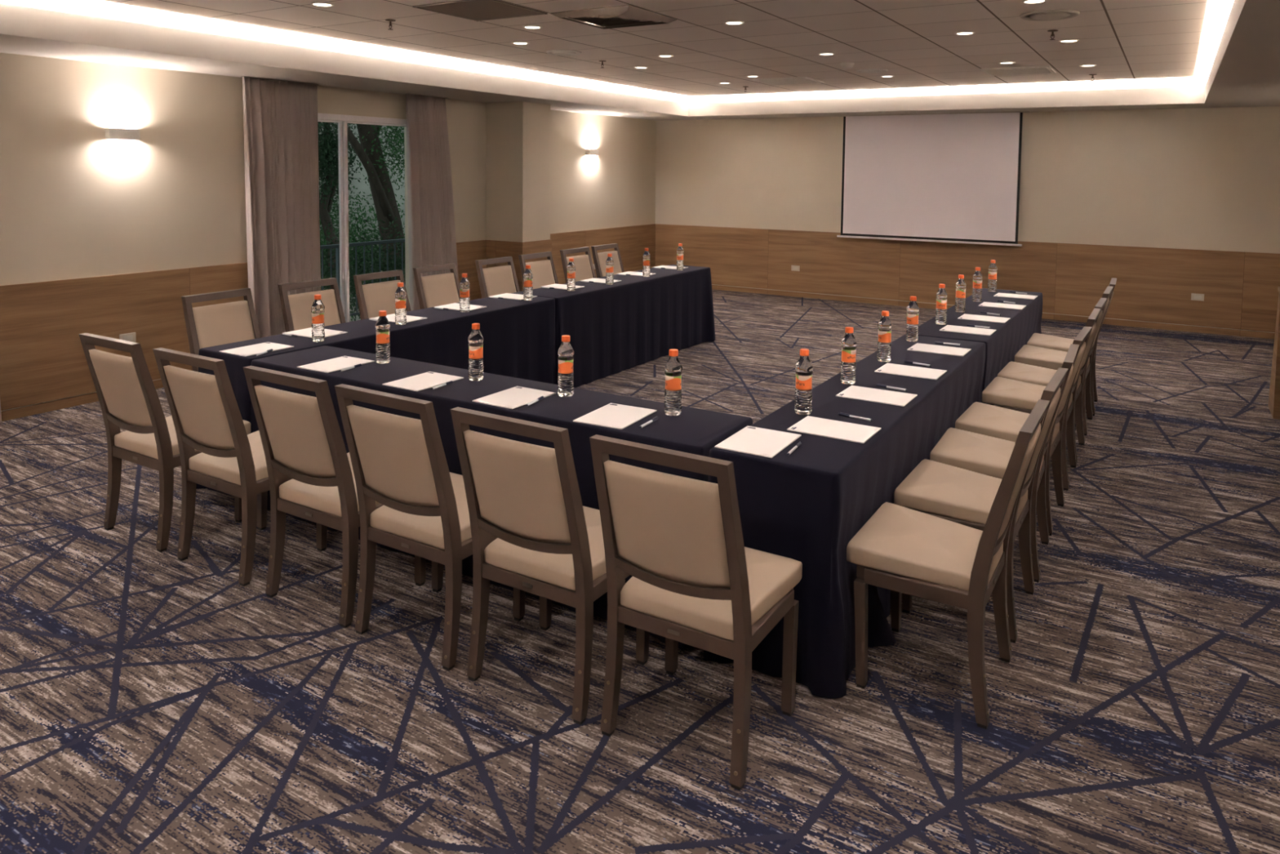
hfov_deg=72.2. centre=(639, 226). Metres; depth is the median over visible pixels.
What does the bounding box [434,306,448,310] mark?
ballpoint pen
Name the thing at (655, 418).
ballpoint pen
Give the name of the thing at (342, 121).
door
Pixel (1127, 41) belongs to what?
ceiling
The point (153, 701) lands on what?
floor
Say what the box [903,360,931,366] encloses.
ballpoint pen
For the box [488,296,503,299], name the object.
ballpoint pen
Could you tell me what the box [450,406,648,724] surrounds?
banquet chair
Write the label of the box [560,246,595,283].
banquet chair
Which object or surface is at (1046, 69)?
ceiling vent
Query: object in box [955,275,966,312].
water bottle
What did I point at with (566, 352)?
water bottle
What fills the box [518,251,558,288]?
banquet chair
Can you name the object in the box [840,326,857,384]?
water bottle
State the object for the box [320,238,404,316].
balcony railing
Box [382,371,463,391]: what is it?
notepad
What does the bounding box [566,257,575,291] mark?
water bottle
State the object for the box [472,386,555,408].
notepad
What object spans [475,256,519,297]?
banquet chair
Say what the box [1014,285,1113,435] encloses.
banquet chair
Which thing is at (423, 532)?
seat cushion
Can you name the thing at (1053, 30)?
sprinkler
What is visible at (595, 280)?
notepad
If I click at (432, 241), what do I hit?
curtain
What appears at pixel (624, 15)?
ceiling vent
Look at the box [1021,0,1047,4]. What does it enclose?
recessed light
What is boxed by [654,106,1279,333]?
wall
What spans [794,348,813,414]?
water bottle
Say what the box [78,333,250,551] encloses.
banquet chair
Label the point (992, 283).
water bottle
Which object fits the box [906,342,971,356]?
notepad
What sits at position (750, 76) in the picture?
recessed light
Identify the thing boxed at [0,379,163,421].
baseboard
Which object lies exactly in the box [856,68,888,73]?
ceiling vent
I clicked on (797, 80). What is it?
ceiling vent
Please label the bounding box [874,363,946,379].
notepad
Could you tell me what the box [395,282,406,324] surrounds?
water bottle
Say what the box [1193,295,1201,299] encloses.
socket
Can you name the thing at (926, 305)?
baseboard
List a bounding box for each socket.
[123,334,133,341]
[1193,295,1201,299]
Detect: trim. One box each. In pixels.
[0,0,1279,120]
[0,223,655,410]
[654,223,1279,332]
[837,111,1029,116]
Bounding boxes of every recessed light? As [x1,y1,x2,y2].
[310,1,333,7]
[511,41,528,44]
[522,25,542,29]
[634,66,648,68]
[657,54,673,57]
[724,21,744,25]
[746,75,759,77]
[818,53,835,55]
[880,75,893,77]
[954,31,974,35]
[998,61,1014,64]
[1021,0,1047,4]
[1058,39,1079,42]
[1080,64,1096,66]
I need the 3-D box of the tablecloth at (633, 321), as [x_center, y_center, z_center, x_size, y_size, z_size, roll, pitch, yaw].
[-0.134,0.833,7.963,0.604,0.742,2.680,3,4,31]
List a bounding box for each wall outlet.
[119,332,136,342]
[791,265,799,271]
[1191,293,1204,301]
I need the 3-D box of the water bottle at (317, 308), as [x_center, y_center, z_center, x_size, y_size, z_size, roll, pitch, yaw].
[-1.807,0.511,4.929,0.071,0.264,0.071,-1,4,-24]
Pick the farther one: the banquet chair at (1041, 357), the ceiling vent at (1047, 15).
the banquet chair at (1041, 357)
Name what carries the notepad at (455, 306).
on the tablecloth at (518, 335)
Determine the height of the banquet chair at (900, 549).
0.953 m
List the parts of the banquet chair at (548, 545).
leg, rail, backrest, rail, name plate, leg, seat frame, leg, leg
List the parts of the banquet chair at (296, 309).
leg, rail, backrest, leg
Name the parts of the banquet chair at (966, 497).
leg, seat frame, leg, rail, leg, backrest, rail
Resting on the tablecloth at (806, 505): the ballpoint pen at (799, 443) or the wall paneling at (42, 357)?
the ballpoint pen at (799, 443)
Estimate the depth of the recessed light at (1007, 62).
7.87 m
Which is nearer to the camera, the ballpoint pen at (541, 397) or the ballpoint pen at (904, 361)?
the ballpoint pen at (541, 397)
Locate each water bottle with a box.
[311,294,324,342]
[375,310,390,364]
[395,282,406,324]
[459,273,470,312]
[467,323,483,381]
[523,265,533,300]
[557,334,573,396]
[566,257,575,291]
[605,253,613,284]
[642,248,650,276]
[664,348,682,415]
[676,243,684,270]
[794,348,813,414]
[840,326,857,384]
[876,311,892,362]
[906,296,919,342]
[935,284,947,324]
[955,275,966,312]
[972,266,982,302]
[987,259,997,292]
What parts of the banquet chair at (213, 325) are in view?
leg, rail, backrest, leg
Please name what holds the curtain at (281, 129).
hanging from the wall at (76, 202)
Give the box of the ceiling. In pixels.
[35,0,1234,98]
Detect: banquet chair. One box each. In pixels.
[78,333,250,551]
[152,347,327,586]
[181,288,261,372]
[243,365,426,627]
[278,277,346,332]
[334,383,525,670]
[352,269,411,319]
[413,262,459,309]
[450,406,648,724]
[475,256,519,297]
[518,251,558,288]
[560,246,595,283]
[589,434,802,790]
[591,243,624,277]
[846,399,1049,728]
[893,367,1068,643]
[929,343,1079,582]
[955,326,1091,535]
[982,308,1101,490]
[997,297,1106,462]
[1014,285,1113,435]
[1026,277,1116,415]
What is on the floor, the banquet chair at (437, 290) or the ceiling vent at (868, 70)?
the banquet chair at (437, 290)
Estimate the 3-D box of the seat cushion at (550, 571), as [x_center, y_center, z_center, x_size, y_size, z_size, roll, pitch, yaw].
[-0.251,1.085,3.042,0.463,0.091,0.436,3,4,31]
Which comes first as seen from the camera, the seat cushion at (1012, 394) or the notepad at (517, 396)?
the notepad at (517, 396)
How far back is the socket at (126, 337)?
6.57 m
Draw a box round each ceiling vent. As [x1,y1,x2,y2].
[546,49,581,55]
[550,4,676,29]
[752,76,824,85]
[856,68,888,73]
[980,65,1056,75]
[1019,9,1079,21]
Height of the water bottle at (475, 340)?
0.264 m
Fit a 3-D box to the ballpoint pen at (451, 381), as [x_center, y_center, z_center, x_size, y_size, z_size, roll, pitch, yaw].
[-0.888,0.711,3.946,0.011,0.013,0.145,2,4,26]
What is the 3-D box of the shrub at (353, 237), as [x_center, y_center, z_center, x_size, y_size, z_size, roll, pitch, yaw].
[-5.420,1.369,16.946,1.311,4.413,6.351,3,5,34]
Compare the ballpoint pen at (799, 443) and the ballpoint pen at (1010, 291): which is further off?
the ballpoint pen at (1010, 291)
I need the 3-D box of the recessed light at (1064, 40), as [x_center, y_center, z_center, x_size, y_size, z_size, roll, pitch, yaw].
[3.191,-1.383,6.533,0.136,0.008,0.136,3,4,31]
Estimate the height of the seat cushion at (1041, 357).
0.091 m
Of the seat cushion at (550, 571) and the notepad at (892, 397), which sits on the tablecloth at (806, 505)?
the notepad at (892, 397)
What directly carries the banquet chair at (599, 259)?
on the floor
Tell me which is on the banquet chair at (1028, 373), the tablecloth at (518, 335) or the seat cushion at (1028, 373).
the seat cushion at (1028, 373)
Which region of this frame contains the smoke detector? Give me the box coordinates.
[840,62,853,68]
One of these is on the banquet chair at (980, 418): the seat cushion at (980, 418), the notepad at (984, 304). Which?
the seat cushion at (980, 418)
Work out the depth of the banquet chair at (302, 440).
3.34 m
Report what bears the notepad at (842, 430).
on the tablecloth at (806, 505)
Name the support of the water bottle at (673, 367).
on the tablecloth at (696, 431)
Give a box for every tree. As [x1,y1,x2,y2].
[317,121,402,289]
[326,123,405,282]
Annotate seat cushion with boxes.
[114,415,250,459]
[188,430,268,484]
[279,452,379,516]
[369,471,471,549]
[484,506,606,590]
[620,546,802,639]
[846,502,1003,591]
[893,458,1027,524]
[929,427,1044,478]
[955,401,1059,444]
[982,376,1072,409]
[997,361,1080,390]
[1014,344,1089,369]
[1026,333,1073,351]
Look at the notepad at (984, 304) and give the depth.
6.49 m
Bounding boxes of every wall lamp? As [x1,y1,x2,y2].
[104,128,140,140]
[585,148,599,155]
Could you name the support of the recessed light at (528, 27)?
in the ceiling
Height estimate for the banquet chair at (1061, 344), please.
0.953 m
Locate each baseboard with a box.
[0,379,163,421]
[711,284,1275,339]
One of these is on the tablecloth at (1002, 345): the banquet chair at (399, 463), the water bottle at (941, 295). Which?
the water bottle at (941, 295)
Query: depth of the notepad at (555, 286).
7.31 m
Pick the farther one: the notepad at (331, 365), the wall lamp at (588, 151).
the wall lamp at (588, 151)
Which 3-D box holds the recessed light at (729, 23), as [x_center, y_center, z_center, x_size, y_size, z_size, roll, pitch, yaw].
[0.630,-1.367,5.887,0.136,0.008,0.136,3,4,31]
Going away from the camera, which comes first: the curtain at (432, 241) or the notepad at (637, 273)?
the notepad at (637, 273)
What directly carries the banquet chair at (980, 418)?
on the floor
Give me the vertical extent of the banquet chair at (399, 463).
0.953 m
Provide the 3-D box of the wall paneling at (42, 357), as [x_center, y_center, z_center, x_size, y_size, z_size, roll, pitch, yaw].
[-2.874,0.708,7.655,0.544,0.838,12.800,3,4,31]
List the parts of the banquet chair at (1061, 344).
leg, leg, backrest, rail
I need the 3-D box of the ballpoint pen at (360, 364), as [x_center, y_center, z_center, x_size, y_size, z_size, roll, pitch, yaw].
[-1.407,0.685,4.270,0.011,0.013,0.145,2,4,25]
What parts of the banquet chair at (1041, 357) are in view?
seat frame, leg, leg, backrest, rail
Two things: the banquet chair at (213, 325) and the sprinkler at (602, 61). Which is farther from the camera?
the sprinkler at (602, 61)
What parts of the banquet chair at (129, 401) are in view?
leg, rail, backrest, rail, leg, seat frame, leg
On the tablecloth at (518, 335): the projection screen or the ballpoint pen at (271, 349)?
the ballpoint pen at (271, 349)
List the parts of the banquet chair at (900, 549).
leg, leg, seat frame, leg, rail, backrest, leg, rail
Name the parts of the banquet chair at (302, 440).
leg, rail, backrest, rail, name plate, seat frame, leg, leg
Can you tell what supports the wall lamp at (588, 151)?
attached to the wall at (76, 202)
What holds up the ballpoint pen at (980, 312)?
on the tablecloth at (1002, 345)
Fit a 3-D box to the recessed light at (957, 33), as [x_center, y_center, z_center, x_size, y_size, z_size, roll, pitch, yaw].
[2.304,-1.372,6.227,0.136,0.008,0.136,3,4,31]
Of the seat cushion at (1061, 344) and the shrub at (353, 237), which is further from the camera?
the shrub at (353, 237)
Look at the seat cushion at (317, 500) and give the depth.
3.42 m
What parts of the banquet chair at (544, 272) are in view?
leg, rail, backrest, leg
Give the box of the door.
[317,112,406,322]
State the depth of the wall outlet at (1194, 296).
9.65 m
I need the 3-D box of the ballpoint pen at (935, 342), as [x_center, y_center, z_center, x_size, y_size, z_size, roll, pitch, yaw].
[1.761,0.667,5.025,0.145,0.013,0.011,3,4,28]
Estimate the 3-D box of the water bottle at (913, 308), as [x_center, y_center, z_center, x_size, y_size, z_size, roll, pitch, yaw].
[1.586,0.534,5.107,0.071,0.264,0.071,0,4,-10]
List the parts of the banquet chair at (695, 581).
leg, rail, backrest, leg, rail, name plate, seat frame, leg, leg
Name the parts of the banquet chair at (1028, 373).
seat frame, rail, leg, leg, backrest, rail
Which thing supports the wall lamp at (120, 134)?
attached to the wall at (76, 202)
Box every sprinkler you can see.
[385,19,395,30]
[598,60,605,68]
[1047,29,1057,39]
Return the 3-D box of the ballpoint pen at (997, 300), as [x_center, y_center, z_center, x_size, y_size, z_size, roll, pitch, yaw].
[2.785,0.570,6.669,0.011,0.013,0.145,-3,5,-43]
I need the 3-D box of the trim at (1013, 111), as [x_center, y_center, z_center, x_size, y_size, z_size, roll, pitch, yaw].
[3.589,-1.402,10.918,2.300,0.012,0.100,3,4,31]
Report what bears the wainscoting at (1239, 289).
attached to the wall at (1203, 178)
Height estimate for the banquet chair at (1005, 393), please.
0.953 m
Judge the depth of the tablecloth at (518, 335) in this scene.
5.80 m
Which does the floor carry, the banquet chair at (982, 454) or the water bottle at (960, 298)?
the banquet chair at (982, 454)
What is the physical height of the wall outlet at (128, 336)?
0.076 m
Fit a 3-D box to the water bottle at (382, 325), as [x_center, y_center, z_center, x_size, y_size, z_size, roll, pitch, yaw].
[-1.288,0.551,4.402,0.071,0.264,0.071,2,4,15]
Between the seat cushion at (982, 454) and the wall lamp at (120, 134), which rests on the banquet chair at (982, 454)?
the seat cushion at (982, 454)
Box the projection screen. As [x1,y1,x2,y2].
[836,112,1022,246]
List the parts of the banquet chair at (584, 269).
leg, rail, backrest, leg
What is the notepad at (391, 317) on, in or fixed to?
on the tablecloth at (518, 335)
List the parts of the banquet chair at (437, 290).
leg, rail, backrest, leg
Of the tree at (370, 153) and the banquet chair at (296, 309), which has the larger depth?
the tree at (370, 153)
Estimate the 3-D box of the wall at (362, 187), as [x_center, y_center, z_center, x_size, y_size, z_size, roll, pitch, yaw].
[-5.747,-0.159,18.036,0.500,7.300,18.000,3,4,31]
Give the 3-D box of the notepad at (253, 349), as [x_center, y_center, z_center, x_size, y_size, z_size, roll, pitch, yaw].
[-2.050,0.653,4.701,0.216,0.004,0.296,3,4,30]
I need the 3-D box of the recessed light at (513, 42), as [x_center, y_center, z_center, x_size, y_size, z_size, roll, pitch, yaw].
[-0.947,-1.452,6.950,0.136,0.008,0.136,3,4,31]
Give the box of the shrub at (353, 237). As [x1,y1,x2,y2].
[319,182,404,321]
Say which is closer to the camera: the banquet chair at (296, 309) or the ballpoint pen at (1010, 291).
the banquet chair at (296, 309)
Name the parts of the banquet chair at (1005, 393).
seat frame, rail, leg, leg, backrest, rail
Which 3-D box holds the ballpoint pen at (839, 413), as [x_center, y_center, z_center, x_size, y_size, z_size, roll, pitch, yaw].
[0.859,0.758,3.505,0.145,0.013,0.011,4,5,39]
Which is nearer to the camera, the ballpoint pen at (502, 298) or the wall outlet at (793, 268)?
the ballpoint pen at (502, 298)
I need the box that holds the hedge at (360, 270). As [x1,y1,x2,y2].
[320,201,405,321]
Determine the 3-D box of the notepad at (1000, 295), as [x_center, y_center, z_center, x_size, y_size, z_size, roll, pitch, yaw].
[3.005,0.552,7.022,0.296,0.004,0.216,3,4,32]
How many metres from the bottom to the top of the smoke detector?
0.044 m
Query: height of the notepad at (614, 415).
0.004 m
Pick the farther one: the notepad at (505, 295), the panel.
the notepad at (505, 295)
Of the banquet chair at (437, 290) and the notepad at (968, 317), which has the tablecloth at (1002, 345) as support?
the notepad at (968, 317)
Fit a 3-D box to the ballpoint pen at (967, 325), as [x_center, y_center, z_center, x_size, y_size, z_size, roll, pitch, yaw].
[2.158,0.634,5.595,0.145,0.013,0.011,3,4,32]
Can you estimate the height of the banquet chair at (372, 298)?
0.953 m
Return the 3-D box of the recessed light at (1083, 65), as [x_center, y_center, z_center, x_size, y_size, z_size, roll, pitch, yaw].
[4.090,-1.471,8.014,0.136,0.008,0.136,3,4,31]
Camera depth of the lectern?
6.27 m
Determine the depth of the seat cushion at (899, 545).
2.93 m
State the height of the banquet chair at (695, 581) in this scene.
0.953 m
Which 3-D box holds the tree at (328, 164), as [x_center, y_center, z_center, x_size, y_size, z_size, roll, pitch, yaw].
[-4.984,0.501,14.212,1.671,6.503,2.900,3,4,31]
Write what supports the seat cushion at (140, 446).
on the banquet chair at (129, 401)
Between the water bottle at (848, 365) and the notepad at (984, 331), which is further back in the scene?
the notepad at (984, 331)
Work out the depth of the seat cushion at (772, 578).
2.62 m
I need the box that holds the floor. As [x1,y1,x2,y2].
[0,288,1279,853]
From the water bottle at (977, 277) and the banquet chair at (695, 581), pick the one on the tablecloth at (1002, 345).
the water bottle at (977, 277)
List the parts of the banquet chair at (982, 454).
seat frame, rail, leg, leg, backrest, rail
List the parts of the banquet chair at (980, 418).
seat frame, rail, leg, leg, backrest, rail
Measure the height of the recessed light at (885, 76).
0.008 m
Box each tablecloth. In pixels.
[195,296,555,493]
[250,345,752,648]
[511,264,715,387]
[703,334,986,697]
[905,288,1042,404]
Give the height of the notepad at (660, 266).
0.004 m
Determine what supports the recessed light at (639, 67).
in the ceiling
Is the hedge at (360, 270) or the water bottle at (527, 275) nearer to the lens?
the water bottle at (527, 275)
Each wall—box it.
[0,52,656,411]
[317,121,404,321]
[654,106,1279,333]
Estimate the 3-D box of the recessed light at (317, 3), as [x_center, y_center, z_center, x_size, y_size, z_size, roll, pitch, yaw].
[-1.943,-1.359,5.371,0.136,0.008,0.136,3,4,31]
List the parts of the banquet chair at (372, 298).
leg, rail, backrest, leg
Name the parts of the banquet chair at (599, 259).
leg, rail, backrest, leg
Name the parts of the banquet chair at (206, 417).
leg, rail, backrest, rail, name plate, leg, seat frame, leg, leg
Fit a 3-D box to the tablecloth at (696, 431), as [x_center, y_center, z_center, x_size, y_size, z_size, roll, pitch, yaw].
[-0.763,1.087,4.003,2.577,0.742,0.529,3,4,31]
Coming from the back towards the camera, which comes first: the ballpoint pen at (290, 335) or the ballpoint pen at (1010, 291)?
the ballpoint pen at (1010, 291)
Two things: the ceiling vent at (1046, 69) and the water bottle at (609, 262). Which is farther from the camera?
the ceiling vent at (1046, 69)
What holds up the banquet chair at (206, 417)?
on the floor
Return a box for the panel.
[412,0,547,21]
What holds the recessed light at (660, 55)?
in the ceiling
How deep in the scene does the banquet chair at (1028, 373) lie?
5.51 m
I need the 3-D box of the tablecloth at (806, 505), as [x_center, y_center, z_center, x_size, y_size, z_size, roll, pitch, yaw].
[1.137,1.100,4.097,0.617,0.742,2.698,3,4,31]
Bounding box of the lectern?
[1267,286,1279,419]
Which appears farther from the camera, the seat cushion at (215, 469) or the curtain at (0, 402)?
the curtain at (0, 402)
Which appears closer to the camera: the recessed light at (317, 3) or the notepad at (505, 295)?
the recessed light at (317, 3)
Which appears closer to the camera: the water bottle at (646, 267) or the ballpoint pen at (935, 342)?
the ballpoint pen at (935, 342)
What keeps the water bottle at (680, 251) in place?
on the tablecloth at (633, 321)
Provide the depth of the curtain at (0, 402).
5.83 m
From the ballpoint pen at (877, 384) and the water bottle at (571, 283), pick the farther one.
the water bottle at (571, 283)
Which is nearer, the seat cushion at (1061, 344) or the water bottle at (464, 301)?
the water bottle at (464, 301)
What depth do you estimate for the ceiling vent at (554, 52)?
7.41 m
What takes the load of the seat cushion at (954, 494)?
on the banquet chair at (966, 497)
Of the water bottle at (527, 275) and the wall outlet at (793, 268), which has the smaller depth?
the water bottle at (527, 275)
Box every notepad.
[218,342,293,356]
[283,327,347,337]
[297,355,374,373]
[371,313,426,322]
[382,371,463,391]
[435,302,486,310]
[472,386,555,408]
[490,293,536,299]
[542,284,583,289]
[573,403,657,429]
[580,278,621,283]
[617,271,655,275]
[652,265,688,269]
[714,426,801,457]
[786,415,881,443]
[835,385,917,406]
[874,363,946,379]
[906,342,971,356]
[939,324,996,335]
[957,314,1009,323]
[977,302,1026,309]
[993,293,1037,299]
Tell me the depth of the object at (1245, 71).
7.52 m
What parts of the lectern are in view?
panel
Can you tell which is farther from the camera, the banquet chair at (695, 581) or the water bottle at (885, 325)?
the water bottle at (885, 325)
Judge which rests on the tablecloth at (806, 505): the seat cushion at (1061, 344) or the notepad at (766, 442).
the notepad at (766, 442)
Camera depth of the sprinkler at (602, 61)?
8.05 m
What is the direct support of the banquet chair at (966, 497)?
on the floor
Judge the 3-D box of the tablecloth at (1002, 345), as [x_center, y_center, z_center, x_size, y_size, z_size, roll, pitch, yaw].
[2.486,0.966,6.357,0.578,0.742,2.586,3,4,31]
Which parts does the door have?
sash, frame, sash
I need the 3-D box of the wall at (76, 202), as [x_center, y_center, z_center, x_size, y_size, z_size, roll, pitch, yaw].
[-2.955,-0.350,7.642,0.730,3.100,13.200,3,4,31]
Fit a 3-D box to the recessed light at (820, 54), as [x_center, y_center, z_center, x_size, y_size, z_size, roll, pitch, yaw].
[1.575,-1.457,7.404,0.136,0.008,0.136,3,4,31]
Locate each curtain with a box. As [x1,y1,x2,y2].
[0,402,1,422]
[240,76,320,337]
[405,93,458,311]
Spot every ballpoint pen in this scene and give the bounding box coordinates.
[254,348,273,355]
[282,333,297,337]
[339,363,361,371]
[431,380,453,389]
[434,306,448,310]
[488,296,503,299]
[525,395,543,406]
[639,416,657,427]
[786,441,801,455]
[838,412,872,421]
[875,383,906,391]
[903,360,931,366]
[934,341,960,345]
[966,324,991,328]
[980,311,1000,315]
[997,300,1016,303]
[1009,291,1027,293]
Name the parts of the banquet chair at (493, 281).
leg, rail, backrest, leg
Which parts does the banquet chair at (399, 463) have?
leg, rail, backrest, rail, name plate, seat frame, leg, leg, leg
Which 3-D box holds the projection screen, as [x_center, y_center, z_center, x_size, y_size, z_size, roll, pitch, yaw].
[3.581,-0.612,10.970,2.260,1.592,0.032,3,4,31]
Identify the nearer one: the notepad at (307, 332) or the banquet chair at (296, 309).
the notepad at (307, 332)

